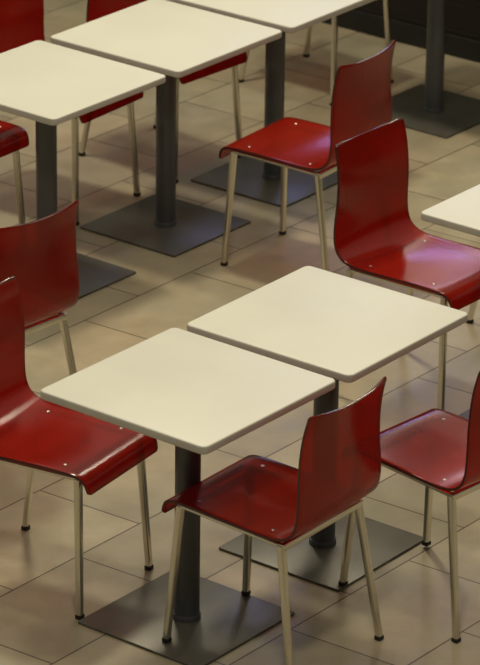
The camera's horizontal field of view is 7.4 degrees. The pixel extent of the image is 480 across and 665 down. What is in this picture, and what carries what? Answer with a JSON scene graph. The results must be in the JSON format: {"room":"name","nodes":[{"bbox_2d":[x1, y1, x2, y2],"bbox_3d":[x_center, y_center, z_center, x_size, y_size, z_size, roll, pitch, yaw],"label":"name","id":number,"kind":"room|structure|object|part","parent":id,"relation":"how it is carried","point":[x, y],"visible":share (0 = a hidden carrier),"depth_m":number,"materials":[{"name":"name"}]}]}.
{"room":"eatery","nodes":[
{"label":"eatery","id":0,"kind":"room"},
{"bbox_2d":[0,0,479,664],"bbox_3d":[-3.929,1.443,9.419,24.000,0.100,16.900,18,28,35],"label":"floor","id":1,"kind":"structure","parent":0,"point":[39,625],"depth_m":12.43,"materials":[{"name":"beige tile"}]},
{"bbox_2d":[0,120,28,224],"bbox_3d":[-1.082,-0.705,13.345,0.529,0.854,0.456,17,28,34],"label":"chair","id":2,"kind":"object","parent":1,"relation":"on","point":[13,138],"visible":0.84,"depth_m":13.34,"materials":[{"name":"red plastic"}]},
{"bbox_3d":[-0.803,-0.518,13.434,0.058,0.424,0.027,-6,24,-16],"label":"leg","id":3,"kind":"part","parent":2,"relation":"part of","materials":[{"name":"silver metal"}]},
{"bbox_2d":[0,200,79,374],"bbox_3d":[-0.810,-0.042,11.794,0.529,0.854,0.456,21,30,39],"label":"chair","id":4,"kind":"object","parent":1,"relation":"on","point":[41,253],"visible":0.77,"depth_m":11.58,"materials":[{"name":"red plastic"}]},
{"bbox_3d":[-0.825,-0.052,11.805,0.388,0.023,0.384,21,30,39],"label":"seat frame","id":5,"kind":"part","parent":4,"relation":"part of","materials":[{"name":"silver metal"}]},
{"bbox_3d":[-0.534,0.144,11.883,0.104,0.424,0.026,9,24,19],"label":"leg","id":6,"kind":"part","parent":4,"relation":"part of","materials":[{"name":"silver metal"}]},
{"bbox_2d":[0,0,143,225],"bbox_3d":[-0.683,-0.907,13.833,0.529,0.854,0.456,16,27,32],"label":"chair","id":7,"kind":"object","parent":1,"relation":"on","point":[21,21],"visible":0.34,"depth_m":13.89,"materials":[{"name":"red plastic"}]},
{"bbox_3d":[-0.609,-0.613,13.663,0.027,0.424,0.058,1,23,0],"label":"leg","id":8,"kind":"part","parent":7,"relation":"part of","materials":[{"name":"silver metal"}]},
{"bbox_3d":[-0.404,-0.724,13.930,0.058,0.424,0.027,-7,24,-18],"label":"leg","id":9,"kind":"part","parent":7,"relation":"part of","materials":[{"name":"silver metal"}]},
{"bbox_2d":[0,276,157,619],"bbox_3d":[-0.564,0.332,10.922,0.529,0.854,0.456,14,26,28],"label":"chair","id":10,"kind":"object","parent":1,"relation":"on","point":[37,434],"visible":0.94,"depth_m":10.94,"materials":[{"name":"red plastic"}]},
{"bbox_3d":[-0.633,0.412,11.251,0.026,0.424,0.104,-15,28,-33],"label":"leg","id":11,"kind":"part","parent":10,"relation":"part of","materials":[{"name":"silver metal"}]},
{"bbox_3d":[-0.546,0.332,10.911,0.388,0.023,0.384,14,26,28],"label":"seat frame","id":12,"kind":"part","parent":10,"relation":"part of","materials":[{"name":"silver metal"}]},
{"bbox_3d":[-0.469,0.624,10.759,0.027,0.424,0.058,-1,23,-4],"label":"leg","id":13,"kind":"part","parent":10,"relation":"part of","materials":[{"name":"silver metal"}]},
{"bbox_3d":[-0.287,0.507,11.040,0.058,0.424,0.027,-9,25,-22],"label":"leg","id":14,"kind":"part","parent":10,"relation":"part of","materials":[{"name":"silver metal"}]},
{"bbox_2d":[0,40,165,298],"bbox_3d":[-0.686,-0.546,13.118,0.610,0.750,0.610,18,28,35],"label":"cafe table","id":15,"kind":"object","parent":1,"relation":"on","point":[50,85],"visible":0.64,"depth_m":13.03,"materials":[{"name":"laminate"}]},
{"bbox_3d":[-0.691,-0.205,13.263,0.455,0.008,0.455,18,28,35],"label":"plate","id":16,"kind":"part","parent":15,"relation":"part of","materials":[{"name":"metal"}]},
{"bbox_2d":[79,0,246,182],"bbox_3d":[-0.293,-1.082,14.258,0.529,0.854,0.456,20,29,37],"label":"chair","id":17,"kind":"object","parent":1,"relation":"on","point":[96,9],"visible":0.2,"depth_m":14.25,"materials":[{"name":"red plastic"}]},
{"bbox_3d":[-0.573,-0.891,14.318,0.104,0.424,0.026,8,24,17],"label":"leg","id":18,"kind":"part","parent":17,"relation":"part of","materials":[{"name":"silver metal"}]},
{"bbox_3d":[-0.248,-0.786,14.082,0.027,0.424,0.058,3,23,5],"label":"leg","id":19,"kind":"part","parent":17,"relation":"part of","materials":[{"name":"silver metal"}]},
{"bbox_3d":[-0.014,-0.888,14.328,0.058,0.424,0.027,-5,24,-13],"label":"leg","id":20,"kind":"part","parent":17,"relation":"part of","materials":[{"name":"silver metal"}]},
{"bbox_2d":[51,0,281,256],"bbox_3d":[-0.272,-0.742,13.590,0.610,0.750,0.610,18,28,34],"label":"cafe table","id":21,"kind":"object","parent":1,"relation":"on","point":[173,40],"visible":1,"depth_m":13.54,"materials":[{"name":"laminate"}]},
{"bbox_3d":[-0.276,-0.400,13.735,0.455,0.008,0.455,18,28,34],"label":"plate","id":22,"kind":"part","parent":21,"relation":"part of","materials":[{"name":"metal"}]},
{"bbox_2d":[41,328,334,664],"bbox_3d":[-0.151,0.494,10.688,0.610,0.750,0.610,18,28,35],"label":"cafe table","id":23,"kind":"object","parent":1,"relation":"on","point":[196,394],"visible":0.92,"depth_m":10.62,"materials":[{"name":"beige laminate"}]},
{"bbox_3d":[-0.156,0.835,10.833,0.455,0.008,0.455,18,28,35],"label":"plate","id":24,"kind":"part","parent":23,"relation":"part of","materials":[{"name":"metal"}]},
{"bbox_2d":[167,0,374,206],"bbox_3d":[0.132,-0.937,14.062,0.610,0.750,0.610,18,28,34],"label":"cafe table","id":25,"kind":"object","parent":1,"relation":"on","point":[255,179],"visible":0.73,"depth_m":13.99,"materials":[{"name":"metal"}]},
{"bbox_3d":[0.127,-0.595,14.207,0.455,0.008,0.455,18,28,34],"label":"plate","id":26,"kind":"part","parent":25,"relation":"part of","materials":[{"name":"metal"}]},
{"bbox_2d":[161,376,386,664],"bbox_3d":[0.101,0.509,10.529,0.552,0.863,0.456,18,29,33],"label":"chair","id":27,"kind":"object","parent":1,"relation":"on","point":[280,505],"visible":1,"depth_m":10.41,"materials":[{"name":"plastic"}]},
{"bbox_3d":[-0.189,0.685,10.601,0.062,0.424,0.028,0,23,-2],"label":"leg","id":28,"kind":"part","parent":27,"relation":"part of","materials":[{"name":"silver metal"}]},
{"bbox_3d":[0.024,0.578,10.860,0.028,0.424,0.062,-5,24,-13],"label":"leg","id":29,"kind":"part","parent":27,"relation":"part of","materials":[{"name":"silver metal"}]},
{"bbox_3d":[0.082,0.494,10.539,0.388,0.023,0.384,18,29,33],"label":"seat frame","id":30,"kind":"part","parent":27,"relation":"part of","materials":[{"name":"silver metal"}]},
{"bbox_3d":[0.130,0.801,10.358,0.026,0.426,0.098,-11,26,-26],"label":"leg","id":31,"kind":"part","parent":27,"relation":"part of","materials":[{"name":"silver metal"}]},
{"bbox_3d":[0.369,0.680,10.650,0.098,0.426,0.026,5,23,11],"label":"leg","id":32,"kind":"part","parent":27,"relation":"part of","materials":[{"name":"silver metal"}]},
{"bbox_2d":[219,40,395,270],"bbox_3d":[0.246,-0.643,13.243,0.529,0.854,0.456,16,27,31],"label":"chair","id":33,"kind":"object","parent":1,"relation":"on","point":[361,102],"visible":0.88,"depth_m":13.10,"materials":[{"name":"red plastic"}]},
{"bbox_3d":[-0.038,-0.451,13.300,0.058,0.424,0.027,-8,24,-19],"label":"leg","id":34,"kind":"part","parent":33,"relation":"part of","materials":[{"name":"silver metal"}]},
{"bbox_3d":[0.162,-0.563,13.570,0.027,0.424,0.058,0,23,-1],"label":"leg","id":35,"kind":"part","parent":33,"relation":"part of","materials":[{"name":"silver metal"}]},
{"bbox_3d":[0.229,-0.652,13.252,0.388,0.023,0.384,16,27,31],"label":"seat frame","id":36,"kind":"part","parent":33,"relation":"part of","materials":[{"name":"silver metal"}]},
{"bbox_3d":[0.293,-0.348,13.070,0.026,0.424,0.104,-14,27,-30],"label":"leg","id":37,"kind":"part","parent":33,"relation":"part of","materials":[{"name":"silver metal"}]},
{"bbox_2d":[238,0,393,105],"bbox_3d":[0.326,-1.428,15.092,0.529,0.854,0.456,19,29,36],"label":"chair","id":38,"kind":"object","parent":1,"relation":"on","point":[386,3],"visible":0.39,"depth_m":15.13,"materials":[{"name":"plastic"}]},
{"bbox_3d":[0.046,-1.234,15.144,0.104,0.424,0.026,7,24,15],"label":"leg","id":39,"kind":"part","parent":38,"relation":"part of","materials":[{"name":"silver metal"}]},
{"bbox_3d":[0.299,-1.350,15.426,0.026,0.424,0.104,-11,26,-26],"label":"leg","id":40,"kind":"part","parent":38,"relation":"part of","materials":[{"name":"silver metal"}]},
{"bbox_3d":[0.379,-1.133,14.917,0.027,0.424,0.058,2,23,4],"label":"leg","id":41,"kind":"part","parent":38,"relation":"part of","materials":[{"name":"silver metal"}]},
{"bbox_3d":[0.605,-1.237,15.169,0.058,0.424,0.027,-5,24,-14],"label":"leg","id":42,"kind":"part","parent":38,"relation":"part of","materials":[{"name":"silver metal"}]},
{"bbox_2d":[187,266,467,591],"bbox_3d":[0.257,0.303,11.151,0.610,0.750,0.610,17,28,34],"label":"cafe table","id":43,"kind":"object","parent":1,"relation":"on","point":[338,327],"visible":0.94,"depth_m":11.05,"materials":[{"name":"laminate"}]},
{"bbox_3d":[0.252,0.644,11.296,0.455,0.008,0.455,17,28,34],"label":"plate","id":44,"kind":"part","parent":43,"relation":"part of","materials":[{"name":"metal"}]},
{"bbox_2d":[333,118,479,409],"bbox_3d":[0.605,-0.211,12.239,0.529,0.854,0.456,18,29,35],"label":"chair","id":45,"kind":"object","parent":1,"relation":"on","point":[375,235],"visible":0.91,"depth_m":12.25,"materials":[{"name":"red plastic"}]},
{"bbox_3d":[0.325,-0.016,12.290,0.104,0.424,0.026,7,24,15],"label":"leg","id":46,"kind":"part","parent":45,"relation":"part of","materials":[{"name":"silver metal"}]},
{"bbox_3d":[0.621,-0.210,12.225,0.388,0.023,0.384,18,29,35],"label":"seat frame","id":47,"kind":"part","parent":45,"relation":"part of","materials":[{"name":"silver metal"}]},
{"bbox_3d":[0.577,-0.133,12.573,0.026,0.424,0.104,-11,26,-26],"label":"leg","id":48,"kind":"part","parent":45,"relation":"part of","materials":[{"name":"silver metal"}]},
{"bbox_3d":[0.659,0.084,12.064,0.027,0.424,0.058,2,23,3],"label":"leg","id":49,"kind":"part","parent":45,"relation":"part of","materials":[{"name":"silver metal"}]},
{"bbox_2d":[338,371,479,643],"bbox_3d":[0.619,0.382,10.844,0.552,0.863,0.456,22,31,38],"label":"chair","id":50,"kind":"object","parent":1,"relation":"on","point":[436,449],"visible":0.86,"depth_m":10.79,"materials":[{"name":"red plastic"}]},
{"bbox_3d":[0.330,0.546,10.945,0.062,0.424,0.028,2,23,4],"label":"leg","id":51,"kind":"part","parent":50,"relation":"part of","materials":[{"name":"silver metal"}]},
{"bbox_3d":[0.572,0.449,11.181,0.028,0.424,0.062,-2,23,-7],"label":"leg","id":52,"kind":"part","parent":50,"relation":"part of","materials":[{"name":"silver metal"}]},
{"bbox_3d":[0.602,0.366,10.855,0.388,0.023,0.384,22,31,38],"label":"seat frame","id":53,"kind":"part","parent":50,"relation":"part of","materials":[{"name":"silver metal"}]},
{"bbox_3d":[0.617,0.675,10.671,0.026,0.426,0.098,-8,25,-20],"label":"leg","id":54,"kind":"part","parent":50,"relation":"part of","materials":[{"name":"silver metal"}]},
{"bbox_2d":[391,0,479,138],"bbox_3d":[0.785,-1.236,14.787,0.610,0.750,0.610,18,28,35],"label":"cafe table","id":55,"kind":"object","parent":1,"relation":"on","point":[430,109],"visible":0.8,"depth_m":14.84,"materials":[{"name":"metal"}]},
{"bbox_3d":[0.780,-0.894,14.932,0.455,0.008,0.455,18,28,35],"label":"plate","id":56,"kind":"part","parent":55,"relation":"part of","materials":[{"name":"metal"}]},
{"bbox_2d":[421,184,479,418],"bbox_3d":[0.993,-0.054,12.014,0.610,0.750,0.610,18,28,35],"label":"cafe table","id":57,"kind":"object","parent":1,"relation":"on","point":[460,212],"visible":0.64,"depth_m":11.82,"materials":[{"name":"laminate"}]},
{"bbox_3d":[0.989,0.288,12.159,0.455,0.008,0.455,18,28,35],"label":"plate","id":58,"kind":"part","parent":57,"relation":"part of","materials":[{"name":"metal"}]},
{"bbox_2d":[466,301,477,323],"bbox_3d":[1.125,-0.434,12.779,0.529,0.854,0.456,18,28,34],"label":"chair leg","id":59,"kind":"object","parent":1,"relation":"on","point":[472,308],"visible":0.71,"depth_m":12.89,"materials":[{"name":"silver metal"}]},
{"bbox_3d":[0.846,-0.236,12.825,0.104,0.424,0.026,7,24,14],"label":"leg","id":60,"kind":"part","parent":59,"relation":"part of","materials":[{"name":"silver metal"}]},
{"bbox_2d":[353,0,479,40],"bbox_3d":[1.260,-1.674,15.195,24.000,1.250,0.180,18,28,35],"label":"wall","id":61,"kind":"structure","parent":0,"point":[462,16],"depth_m":15.56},
{"bbox_2d":[322,10,479,62],"bbox_3d":[1.194,-1.112,15.353,24.000,0.090,0.014,18,28,35],"label":"baseboard","id":62,"kind":"structure","parent":61,"relation":"attached to","point":[370,24],"depth_m":15.70,"materials":[{"name":"black rubber"}]}
]}

